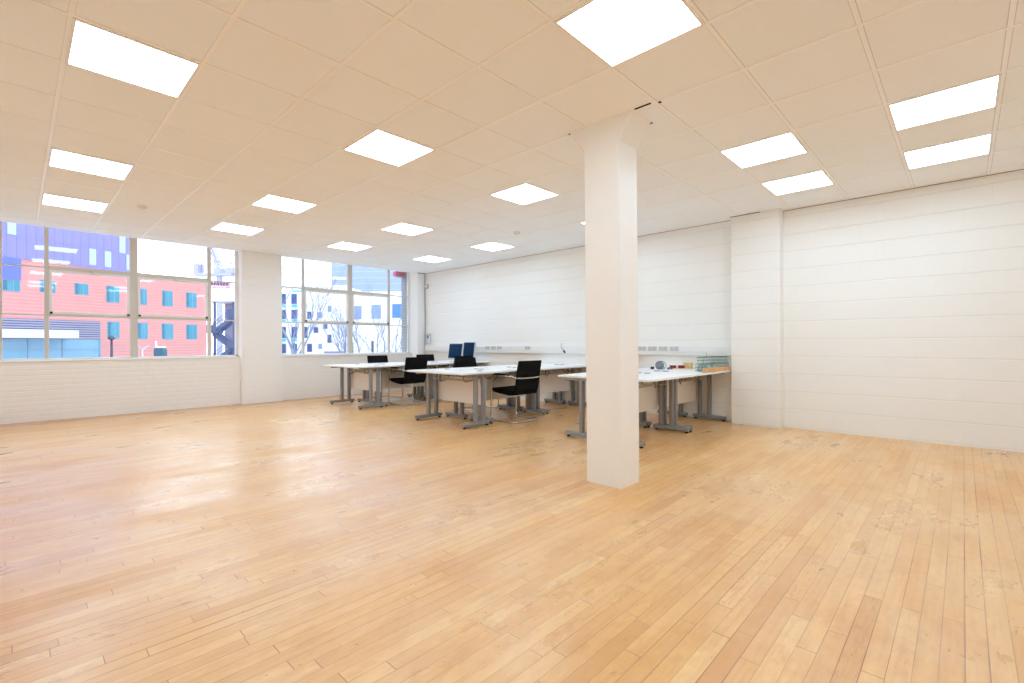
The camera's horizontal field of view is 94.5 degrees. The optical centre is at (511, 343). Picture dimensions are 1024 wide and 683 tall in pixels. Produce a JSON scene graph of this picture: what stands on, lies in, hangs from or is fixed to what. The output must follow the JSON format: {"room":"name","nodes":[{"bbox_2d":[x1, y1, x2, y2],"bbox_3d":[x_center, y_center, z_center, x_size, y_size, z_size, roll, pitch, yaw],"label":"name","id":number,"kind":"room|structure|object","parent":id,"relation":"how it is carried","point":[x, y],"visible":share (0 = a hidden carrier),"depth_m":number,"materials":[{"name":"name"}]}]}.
{"room":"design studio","nodes":[
{"label":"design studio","id":0,"kind":"room"},
{"bbox_2d":[0,354,411,424],"bbox_3d":[-5.249,-0.516,8.914,0.300,3.300,8.350,0,0,44],"label":"wall","id":1,"kind":"structure","parent":0,"point":[29,391],"depth_m":7.77,"materials":[{"name":"paint"}]},
{"bbox_2d":[0,221,237,360],"bbox_3d":[-6.359,-0.809,7.632,0.121,2.106,3.505,0,0,44],"label":"window","id":2,"kind":"structure","parent":1,"relation":"in","point":[133,277],"depth_m":7.74,"materials":[{"name":"grey paint"}]},
{"bbox_2d":[0,356,239,362],"bbox_3d":[-6.335,0.255,7.612,0.122,0.022,3.505,0,0,44],"label":"trim","id":3,"kind":"structure","parent":1,"relation":"attached to","point":[229,356],"depth_m":7.51,"materials":[{"name":"white paint"}]},
{"bbox_2d":[282,259,409,354],"bbox_3d":[-3.588,-0.818,10.535,0.121,2.106,3.090,0,0,44],"label":"window","id":4,"kind":"structure","parent":1,"relation":"in","point":[349,293],"depth_m":10.51,"materials":[{"name":"grey paint"}]},
{"bbox_2d":[282,353,411,356],"bbox_3d":[-3.561,0.246,10.519,0.122,0.022,3.100,0,0,44],"label":"trim","id":5,"kind":"structure","parent":1,"relation":"attached to","point":[381,353],"depth_m":10.27,"materials":[{"name":"white paint"}]},
{"bbox_2d":[238,250,281,404],"bbox_3d":[-4.908,-0.367,9.165,0.425,3.000,0.715,0,0,44],"label":"pillar","id":6,"kind":"structure","parent":0,"point":[259,274],"depth_m":8.98,"materials":[{"name":"paint"}]},
{"bbox_2d":[401,272,406,351],"bbox_3d":[-2.486,-0.811,11.928,0.205,2.128,0.572,0,0,44],"label":"wall","id":7,"kind":"structure","parent":0,"point":[404,279],"depth_m":11.70,"materials":[{"name":"grey brick"}]},
{"bbox_2d":[393,271,403,277],"bbox_3d":[-2.785,-1.692,11.636,0.140,0.145,0.259,0,0,44],"label":"alarm box","id":8,"kind":"object","parent":7,"relation":"attached to","point":[396,274],"visible":1,"depth_m":11.58,"materials":[{"name":"red plastic"}]},
{"bbox_2d":[409,273,424,388],"bbox_3d":[-2.421,-0.375,11.771,0.425,3.000,0.309,0,0,44],"label":"pillar","id":9,"kind":"structure","parent":0,"point":[416,280],"depth_m":11.63,"materials":[{"name":"white paint"}]},
{"bbox_2d":[0,389,1023,682],"bbox_3d":[-1.011,1.270,4.874,12.100,0.300,8.750,0,0,44],"label":"floor","id":10,"kind":"structure","parent":0,"point":[308,540],"depth_m":2.54,"materials":[{"name":"brown wood"}]},
{"bbox_2d":[324,364,386,409],"bbox_3d":[-2.849,0.757,8.570,1.210,0.738,0.600,0,0,44],"label":"office desk","id":11,"kind":"object","parent":10,"relation":"on","point":[363,379],"visible":1,"depth_m":8.65,"materials":[{"name":"white laminate"}]},
{"bbox_2d":[345,368,374,372],"bbox_3d":[-2.783,0.474,8.640,0.816,0.101,0.162,0,0,44],"label":"cable tray","id":12,"kind":"object","parent":11,"relation":"on","point":[353,370],"depth_m":8.74,"materials":[{"name":"silver metal"}]},
{"bbox_2d":[367,355,402,398],"bbox_3d":[-2.631,0.689,9.771,0.584,0.876,0.568,0,0,44],"label":"chair","id":13,"kind":"object","parent":10,"relation":"on","point":[378,358],"visible":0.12,"depth_m":9.95,"materials":[{"name":"black plastic"}]},
{"bbox_2d":[357,362,421,401],"bbox_3d":[-2.435,0.755,9.446,0.600,0.738,1.230,0,0,44],"label":"office desk","id":14,"kind":"object","parent":10,"relation":"on","point":[365,398],"visible":0.3,"depth_m":9.26,"materials":[{"name":"grey"}]},
{"bbox_2d":[372,363,442,405],"bbox_3d":[-1.994,0.754,9.025,0.600,0.738,1.230,0,0,44],"label":"office desk","id":15,"kind":"object","parent":10,"relation":"on","point":[394,373],"visible":0.48,"depth_m":9.01,"materials":[{"name":"white laminate"}]},
{"bbox_2d":[388,357,427,405],"bbox_3d":[-1.936,0.686,8.844,0.584,0.876,0.568,0,0,45],"label":"chair","id":16,"kind":"object","parent":10,"relation":"on","point":[411,363],"visible":0.86,"depth_m":8.68,"materials":[{"name":"black plastic"}]},
{"bbox_2d":[416,354,433,393],"bbox_3d":[-1.795,0.686,10.647,0.568,0.876,0.584,0,0,-45],"label":"chair","id":17,"kind":"object","parent":10,"relation":"on","point":[430,356],"visible":0.03,"depth_m":10.88,"materials":[{"name":"black fabric"}]},
{"bbox_2d":[411,360,453,396],"bbox_3d":[-1.584,0.753,10.337,0.600,0.738,1.230,0,0,44],"label":"office desk","id":18,"kind":"object","parent":10,"relation":"on","point":[422,387],"visible":0.04,"depth_m":10.04,"materials":[{"name":"grey"}]},
{"bbox_2d":[407,368,494,428],"bbox_3d":[-0.882,0.750,6.692,1.210,0.738,0.600,0,0,44],"label":"office desk","id":19,"kind":"object","parent":10,"relation":"on","point":[463,389],"visible":1,"depth_m":6.76,"materials":[{"name":"grey laminate"}]},
{"bbox_2d":[433,374,472,381],"bbox_3d":[-0.815,0.468,6.762,0.816,0.101,0.162,0,0,44],"label":"cable tray","id":20,"kind":"object","parent":19,"relation":"on","point":[442,378],"depth_m":6.82,"materials":[{"name":"silver metal"}]},
{"bbox_2d":[437,356,472,375],"bbox_3d":[-1.148,0.683,9.612,0.568,0.876,0.584,0,0,-45],"label":"chair","id":21,"kind":"object","parent":10,"relation":"on","point":[454,365],"visible":0.14,"depth_m":9.34,"materials":[{"name":"black plastic"}]},
{"bbox_2d":[427,361,488,395],"bbox_3d":[-1.143,0.751,9.916,0.600,0.738,1.230,0,0,44],"label":"office desk","id":22,"kind":"object","parent":10,"relation":"on","point":[477,362],"visible":0.12,"depth_m":9.67,"materials":[{"name":"grey laminate"}]},
{"bbox_2d":[448,343,463,361],"bbox_3d":[-1.179,0.189,9.945,0.400,0.390,0.180,0,0,38],"label":"monitor","id":23,"kind":"object","parent":22,"relation":"on","point":[455,349],"visible":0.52,"depth_m":9.93,"materials":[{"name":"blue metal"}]},
{"bbox_2d":[463,342,475,356],"bbox_3d":[-0.915,0.175,10.136,0.360,0.418,0.180,0,0,43],"label":"monitor","id":24,"kind":"object","parent":22,"relation":"on","point":[469,347],"visible":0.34,"depth_m":10.10,"materials":[{"name":"blue plastic"}]},
{"bbox_2d":[455,357,498,410],"bbox_3d":[-0.606,0.682,8.127,0.584,0.876,0.568,0,0,42],"label":"chair","id":25,"kind":"object","parent":10,"relation":"on","point":[466,361],"visible":0.18,"depth_m":8.26,"materials":[{"name":"black fabric"}]},
{"bbox_2d":[441,366,519,418],"bbox_3d":[-0.467,0.749,7.568,0.600,0.738,1.230,0,0,44],"label":"office desk","id":26,"kind":"object","parent":10,"relation":"on","point":[508,400],"visible":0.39,"depth_m":7.29,"materials":[{"name":"grey"}]},
{"bbox_2d":[469,367,550,423],"bbox_3d":[-0.026,0.747,7.147,0.600,0.738,1.230,0,0,44],"label":"office desk","id":27,"kind":"object","parent":10,"relation":"on","point":[498,381],"visible":0.55,"depth_m":7.25,"materials":[{"name":"grey laminate"}]},
{"bbox_2d":[486,372,515,378],"bbox_3d":[-0.097,0.465,7.214,0.162,0.101,0.836,0,0,44],"label":"cable tray","id":28,"kind":"object","parent":27,"relation":"on","point":[514,375],"depth_m":7.19,"materials":[{"name":"silver metal"}]},
{"bbox_2d":[490,360,541,423],"bbox_3d":[0.061,0.679,6.896,0.568,0.876,0.584,0,0,-45],"label":"chair","id":29,"kind":"object","parent":10,"relation":"on","point":[528,372],"visible":0.96,"depth_m":6.74,"materials":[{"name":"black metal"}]},
{"bbox_2d":[498,363,564,410],"bbox_3d":[0.383,0.746,8.459,0.600,0.738,1.230,0,0,44],"label":"office desk","id":30,"kind":"object","parent":10,"relation":"on","point":[553,399],"visible":0.29,"depth_m":8.69,"materials":[{"name":"grey"}]},
{"bbox_2d":[527,364,585,413],"bbox_3d":[0.825,0.745,8.038,0.600,0.738,1.230,0,0,44],"label":"office desk","id":31,"kind":"object","parent":10,"relation":"on","point":[549,381],"visible":0.67,"depth_m":8.18,"materials":[{"name":"grey"}]},
{"bbox_2d":[540,369,573,374],"bbox_3d":[0.753,0.462,8.105,0.162,0.101,0.836,0,0,44],"label":"cable tray","id":32,"kind":"object","parent":31,"relation":"on","point":[562,371],"depth_m":8.18,"materials":[{"name":"silver metal"}]},
{"bbox_2d":[558,372,648,437],"bbox_3d":[1.200,0.743,5.983,0.600,0.738,1.230,0,0,44],"label":"office desk","id":33,"kind":"object","parent":10,"relation":"on","point":[581,377],"visible":0.17,"depth_m":5.55,"materials":[{"name":"grey"}]},
{"bbox_2d":[570,110,649,488],"bbox_3d":[0.796,-0.317,3.840,0.584,2.861,0.298,0,0,44],"label":"column","id":34,"kind":"structure","parent":10,"relation":"on","point":[609,146],"depth_m":3.71,"materials":[{"name":"white paint"}]},
{"bbox_2d":[638,361,687,426],"bbox_3d":[2.050,0.681,6.875,0.600,0.857,1.230,0,0,44],"label":"office desk","id":35,"kind":"object","parent":10,"relation":"on","point":[684,414],"depth_m":6.84,"materials":[{"name":"grey"}]},
{"bbox_2d":[673,367,696,369],"bbox_3d":[2.492,0.367,6.940,0.300,0.012,0.360,0,0,44],"label":"sheet","id":36,"kind":"object","parent":35,"relation":"on","point":[676,367],"visible":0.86,"depth_m":6.85,"materials":[{"name":"white paper"}]},
{"bbox_2d":[683,362,692,367],"bbox_3d":[2.584,0.319,6.935,0.112,0.082,0.132,0,0,35],"label":"box","id":37,"kind":"object","parent":36,"relation":"on","point":[686,364],"visible":0.96,"depth_m":6.89,"materials":[{"name":"beige cardboard"}]},
{"bbox_2d":[638,372,697,448],"bbox_3d":[1.641,0.742,5.562,0.600,0.738,1.230,0,0,44],"label":"office desk","id":38,"kind":"object","parent":10,"relation":"on","point":[648,382],"visible":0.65,"depth_m":5.92,"materials":[{"name":"grey laminate"}]},
{"bbox_2d":[639,381,665,387],"bbox_3d":[1.570,0.460,5.630,0.162,0.101,0.836,0,0,44],"label":"cable tray","id":39,"kind":"object","parent":38,"relation":"on","point":[646,384],"depth_m":5.74,"materials":[{"name":"silver metal"}]},
{"bbox_2d":[657,369,730,431],"bbox_3d":[2.492,0.739,6.453,0.600,0.738,1.230,0,0,44],"label":"office desk","id":40,"kind":"object","parent":10,"relation":"on","point":[684,389],"visible":0.7,"depth_m":6.66,"materials":[{"name":"grey laminate"}]},
{"bbox_2d":[668,375,704,381],"bbox_3d":[2.421,0.457,6.521,0.162,0.101,0.836,0,0,44],"label":"cable tray","id":41,"kind":"object","parent":40,"relation":"on","point":[694,378],"depth_m":6.58,"materials":[{"name":"silver metal"}]},
{"bbox_2d":[695,353,728,371],"bbox_3d":[2.727,0.246,6.500,0.234,0.252,0.797,0,0,44],"label":"wire basket","id":42,"kind":"object","parent":40,"relation":"on","point":[719,359],"visible":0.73,"depth_m":6.42,"materials":[{"name":"teal"}]},
{"bbox_2d":[0,0,1023,272],"bbox_3d":[-0.893,-1.867,4.752,11.745,0.250,8.750,0,0,44],"label":"ceiling","id":43,"kind":"structure","parent":0,"point":[547,62],"depth_m":3.56,"materials":[{"name":"tile"}]},
{"bbox_2d":[41,193,108,212],"bbox_3d":[-5.379,-1.721,5.825,0.588,0.010,0.588,0,0,44],"label":"recessed light","id":44,"kind":"object","parent":43,"relation":"in","point":[47,199],"visible":1,"depth_m":5.81,"materials":[{"name":"white plastic"}]},
{"bbox_2d":[47,148,134,180],"bbox_3d":[-4.077,-1.726,4.582,0.588,0.010,0.588,0,0,44],"label":"recessed light","id":45,"kind":"object","parent":43,"relation":"in","point":[58,158],"visible":1,"depth_m":4.56,"materials":[{"name":"white plastic"}]},
{"bbox_2d":[65,17,201,98],"bbox_3d":[-2.341,-1.732,2.925,0.588,0.010,0.588,0,0,44],"label":"recessed light","id":46,"kind":"object","parent":43,"relation":"in","point":[93,48],"visible":1,"depth_m":2.90,"materials":[{"name":"white plastic"}]},
{"bbox_2d":[137,205,146,209],"bbox_3d":[-4.644,-1.708,5.945,0.100,0.042,0.100,0,0,44],"label":"smoke detector","id":47,"kind":"object","parent":43,"relation":"attached to","point":[142,207],"visible":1,"depth_m":5.92,"materials":[{"name":"white plastic"}]},
{"bbox_2d":[210,222,264,235],"bbox_3d":[-4.136,-1.726,7.127,0.588,0.010,0.588,0,0,44],"label":"recessed light","id":48,"kind":"object","parent":43,"relation":"in","point":[222,226],"visible":1,"depth_m":7.09,"materials":[{"name":"white plastic"}]},
{"bbox_2d":[250,194,317,213],"bbox_3d":[-2.834,-1.730,5.884,0.588,0.010,0.588,0,0,44],"label":"recessed light","id":49,"kind":"object","parent":43,"relation":"in","point":[270,201],"visible":1,"depth_m":5.88,"materials":[{"name":"white plastic"}]},
{"bbox_2d":[326,241,372,250],"bbox_3d":[-2.893,-1.730,8.429,0.588,0.010,0.588,0,0,44],"label":"recessed light","id":50,"kind":"object","parent":43,"relation":"in","point":[340,245],"visible":1,"depth_m":8.42,"materials":[{"name":"white plastic"}]},
{"bbox_2d":[342,128,435,166],"bbox_3d":[-1.098,-1.736,4.227,0.588,0.010,0.588,0,0,44],"label":"recessed light","id":51,"kind":"object","parent":43,"relation":"in","point":[378,144],"visible":1,"depth_m":4.21,"materials":[{"name":"white plastic"}]},
{"bbox_2d":[380,222,434,235],"bbox_3d":[-1.591,-1.734,7.186,0.588,0.010,0.588,0,0,44],"label":"recessed light","id":52,"kind":"object","parent":43,"relation":"in","point":[402,228],"visible":1,"depth_m":7.18,"materials":[{"name":"white plastic"}]},
{"bbox_2d":[411,255,451,262],"bbox_3d":[-1.651,-1.734,9.731,0.588,0.010,0.588,0,0,44],"label":"recessed light","id":53,"kind":"object","parent":43,"relation":"in","point":[433,259],"visible":1,"depth_m":9.75,"materials":[{"name":"white plastic"}]},
{"bbox_2d":[470,242,514,250],"bbox_3d":[-0.349,-1.738,8.488,0.588,0.010,0.588,0,0,44],"label":"recessed light","id":54,"kind":"object","parent":43,"relation":"in","point":[490,246],"visible":1,"depth_m":8.46,"materials":[{"name":"white plastic"}]},
{"bbox_2d":[489,183,559,204],"bbox_3d":[0.145,-1.740,5.529,0.588,0.010,0.588,0,0,44],"label":"recessed light","id":55,"kind":"object","parent":43,"relation":"in","point":[525,193],"visible":1,"depth_m":5.52,"materials":[{"name":"white plastic"}]},
{"bbox_2d":[553,0,704,67],"bbox_3d":[0.638,-1.742,2.570,0.588,0.010,0.588,0,0,44],"label":"recessed light","id":56,"kind":"object","parent":43,"relation":"in","point":[616,32],"visible":1,"depth_m":2.58,"materials":[{"name":"white plastic"}]},
{"bbox_2d":[719,131,808,168],"bbox_3d":[2.295,-1.748,4.306,0.588,0.010,0.588,0,0,44],"label":"recessed light","id":57,"kind":"object","parent":43,"relation":"in","point":[785,145],"visible":1,"depth_m":4.28,"materials":[{"name":"white plastic"}]},
{"bbox_2d":[760,170,834,195],"bbox_3d":[3.124,-1.750,5.174,0.588,0.010,0.588,0,0,44],"label":"recessed light","id":58,"kind":"object","parent":43,"relation":"in","point":[820,178],"visible":1,"depth_m":5.17,"materials":[{"name":"white plastic"}]},
{"bbox_2d":[887,73,1001,130],"bbox_3d":[3.163,-1.750,3.478,0.588,0.010,0.588,0,0,44],"label":"recessed light","id":59,"kind":"object","parent":43,"relation":"in","point":[981,94],"visible":1,"depth_m":3.45,"materials":[{"name":"white plastic"}]},
{"bbox_2d":[902,132,993,169],"bbox_3d":[3.992,-1.753,4.346,0.588,0.010,0.588,0,0,44],"label":"recessed light","id":60,"kind":"object","parent":43,"relation":"in","point":[979,145],"visible":1,"depth_m":4.33,"materials":[{"name":"white plastic"}]},
{"bbox_2d":[0,0,1023,272],"bbox_3d":[-0.965,-1.740,4.821,11.544,0.006,8.350,0,0,44],"label":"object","id":61,"kind":"structure","parent":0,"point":[72,6],"depth_m":3.62,"materials":[{"name":"white metal"}]},
{"bbox_2d":[425,170,1023,452],"bbox_3d":[1.934,-0.540,7.967,12.100,3.300,0.200,0,0,44],"label":"wall","id":62,"kind":"structure","parent":0,"point":[904,310],"depth_m":5.75,"materials":[{"name":"white paint"}]},
{"bbox_2d":[426,333,430,343],"bbox_3d":[-2.037,-0.117,11.577,0.076,0.260,0.211,0,0,-34],"label":"handset","id":63,"kind":"object","parent":62,"relation":"attached to","point":[428,336],"visible":1,"depth_m":11.56,"materials":[{"name":"grey plastic"}]},
{"bbox_2d":[425,346,730,355],"bbox_3d":[0.497,0.116,9.159,7.270,0.138,0.061,0,0,44],"label":"dado trunking","id":64,"kind":"object","parent":62,"relation":"attached to","point":[642,350],"visible":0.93,"depth_m":8.39,"materials":[{"name":"white plastic"}]},
{"bbox_2d":[420,101,758,273],"bbox_3d":[-0.561,-1.736,7.558,8.095,0.015,3.812,0,0,44],"label":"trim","id":65,"kind":"structure","parent":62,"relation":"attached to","point":[659,101],"depth_m":3.52,"materials":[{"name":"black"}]},
{"bbox_2d":[424,168,1023,273],"bbox_3d":[1.896,-1.749,7.725,11.415,0.008,0.197,0,0,44],"label":"trim","id":66,"kind":"structure","parent":62,"relation":"attached to","point":[1020,168],"depth_m":5.97,"materials":[{"name":"white"}]},
{"bbox_2d":[426,169,1023,273],"bbox_3d":[1.963,-1.743,7.794,11.415,0.005,0.007,0,0,44],"label":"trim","id":67,"kind":"structure","parent":62,"relation":"attached to","point":[1020,169],"depth_m":5.90,"materials":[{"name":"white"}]},
{"bbox_2d":[731,208,783,428],"bbox_3d":[3.310,-0.325,6.395,0.610,2.861,0.175,0,0,44],"label":"pillar","id":68,"kind":"structure","parent":0,"point":[757,244],"depth_m":6.31,"materials":[{"name":"white paint"}]},
{"label":"outside","id":69,"kind":"structure","parent":0,"visible":0},
{"bbox_3d":[-55.313,5.505,87.371,179.300,0.400,170.000,0,0,44],"label":"ground","id":70,"kind":"structure","parent":69,"visible":0},
{"bbox_2d":[2,222,206,358],"bbox_3d":[-50.494,-6.212,32.109,15.600,23.000,55.200,0,0,17],"label":"building","id":71,"kind":"structure","parent":70,"relation":"on","point":[22,244],"depth_m":44.47,"materials":[{"name":"brick"}]},
{"bbox_2d":[3,280,6,289],"bbox_3d":[-41.899,-4.841,39.099,0.050,0.840,0.240,0,0,17],"label":"blind","id":72,"kind":"object","parent":71,"relation":"hanging from","point":[4,281],"depth_m":39.08,"materials":[{"name":"blue"}]},
{"bbox_2d":[41,280,43,291],"bbox_3d":[-41.186,-5.043,41.484,0.050,0.980,0.240,0,0,17],"label":"blind","id":73,"kind":"object","parent":71,"relation":"hanging from","point":[42,281],"depth_m":41.47,"materials":[{"name":"blue"}]},
{"bbox_2d":[75,283,78,293],"bbox_3d":[-40.443,-5.106,43.966,0.050,0.960,0.240,0,0,17],"label":"blind","id":74,"kind":"object","parent":71,"relation":"hanging from","point":[76,284],"depth_m":43.95,"materials":[{"name":"blue"}]},
{"bbox_2d":[107,286,109,301],"bbox_3d":[-39.685,-4.884,46.495,0.050,1.510,0.240,0,0,17],"label":"blind","id":75,"kind":"object","parent":71,"relation":"hanging from","point":[108,287],"depth_m":46.49,"materials":[{"name":"blue"}]},
{"bbox_2d":[108,322,110,336],"bbox_3d":[-39.650,-1.334,46.572,0.050,1.550,0.240,0,0,17],"label":"blind","id":76,"kind":"object","parent":71,"relation":"hanging from","point":[109,323],"depth_m":46.56,"materials":[{"name":"blue"}]},
{"bbox_2d":[138,323,140,337],"bbox_3d":[-38.842,-1.326,49.273,0.050,1.590,0.240,0,0,17],"label":"blind","id":77,"kind":"object","parent":71,"relation":"hanging from","point":[139,324],"depth_m":49.29,"materials":[{"name":"blue"}]},
{"bbox_2d":[162,324,164,338],"bbox_3d":[-38.110,-1.339,51.716,0.050,1.610,0.240,0,0,17],"label":"blind","id":78,"kind":"object","parent":71,"relation":"hanging from","point":[163,325],"depth_m":51.69,"materials":[{"name":"blue"}]},
{"bbox_2d":[108,336,114,356],"bbox_3d":[-36.393,2.276,43.000,0.560,5.929,0.560,0,0,44],"label":"street lamp","id":79,"kind":"object","parent":70,"relation":"on","point":[111,338],"visible":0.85,"depth_m":42.93,"materials":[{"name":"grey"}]},
{"bbox_2d":[154,341,166,355],"bbox_3d":[-31.209,2.492,42.000,0.930,5.462,0.600,0,0,0],"label":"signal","id":80,"kind":"object","parent":70,"relation":"on","point":[158,351],"visible":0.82,"depth_m":41.75,"materials":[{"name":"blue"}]},
{"bbox_2d":[193,246,233,354],"bbox_3d":[-56.262,-8.669,90.000,7.602,27.954,1.800,0,0,0],"label":"crane","id":81,"kind":"object","parent":70,"relation":"on","point":[198,269],"visible":0.62,"depth_m":89.60,"materials":[{"name":"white metal"}]},
{"bbox_2d":[206,282,234,354],"bbox_3d":[-39.719,-0.618,67.500,5.851,15.771,5.000,0,0,0],"label":"stair tower","id":82,"kind":"structure","parent":70,"relation":"on","point":[221,293],"depth_m":65.36,"materials":[{"name":"white"}]},
{"bbox_2d":[282,258,346,353],"bbox_3d":[-16.516,-1.038,36.426,7.975,12.441,6.617,0,0,-24],"label":"bare tree","id":83,"kind":"object","parent":70,"relation":"on","point":[285,306],"visible":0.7,"depth_m":35.39,"materials":[{"name":"grey plant"}]},
{"bbox_2d":[282,285,362,353],"bbox_3d":[-31.943,-1.817,77.400,14.370,14.084,13.200,0,0,0],"label":"building","id":84,"kind":"structure","parent":70,"relation":"on","point":[318,341],"depth_m":71.99,"materials":[{"name":"white"}]},
{"bbox_2d":[316,281,353,352],"bbox_3d":[-15.483,-0.177,41.724,3.263,10.718,4.973,0,0,-29],"label":"bare tree","id":85,"kind":"object","parent":70,"relation":"on","point":[340,327],"visible":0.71,"depth_m":42.33,"materials":[{"name":"grey plant"}]},
{"bbox_2d":[315,296,370,352],"bbox_3d":[-12.656,0.623,36.643,4.686,9.083,3.876,0,0,11],"label":"bare tree","id":86,"kind":"object","parent":70,"relation":"on","point":[354,333],"visible":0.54,"depth_m":36.56,"materials":[{"name":"grey plant"}]},
{"bbox_2d":[331,263,400,291],"bbox_3d":[-24.108,-10.918,98.985,22.077,32.233,14.030,0,0,0],"label":"tower","id":87,"kind":"structure","parent":70,"relation":"on","point":[377,277],"depth_m":91.99,"materials":[{"name":"blue glass"}]},
{"bbox_2d":[346,291,400,351],"bbox_3d":[-8.876,0.105,33.998,6.154,10.106,3.536,0,0,-5],"label":"bare tree","id":88,"kind":"object","parent":70,"relation":"on","point":[397,332],"visible":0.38,"depth_m":33.73,"materials":[{"name":"grey plant"}]},
{"bbox_2d":[353,292,401,352],"bbox_3d":[-15.801,-0.934,67.975,12.110,12.208,8.050,0,0,0],"label":"building","id":89,"kind":"structure","parent":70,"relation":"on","point":[395,310],"depth_m":64.00,"materials":[{"name":"white"}]},
{"bbox_2d":[358,272,398,351],"bbox_3d":[-11.046,-0.414,39.275,4.101,11.148,6.779,0,0,-28],"label":"bare tree","id":90,"kind":"object","parent":70,"relation":"on","point":[378,315],"visible":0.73,"depth_m":38.81,"materials":[{"name":"grey plant"}]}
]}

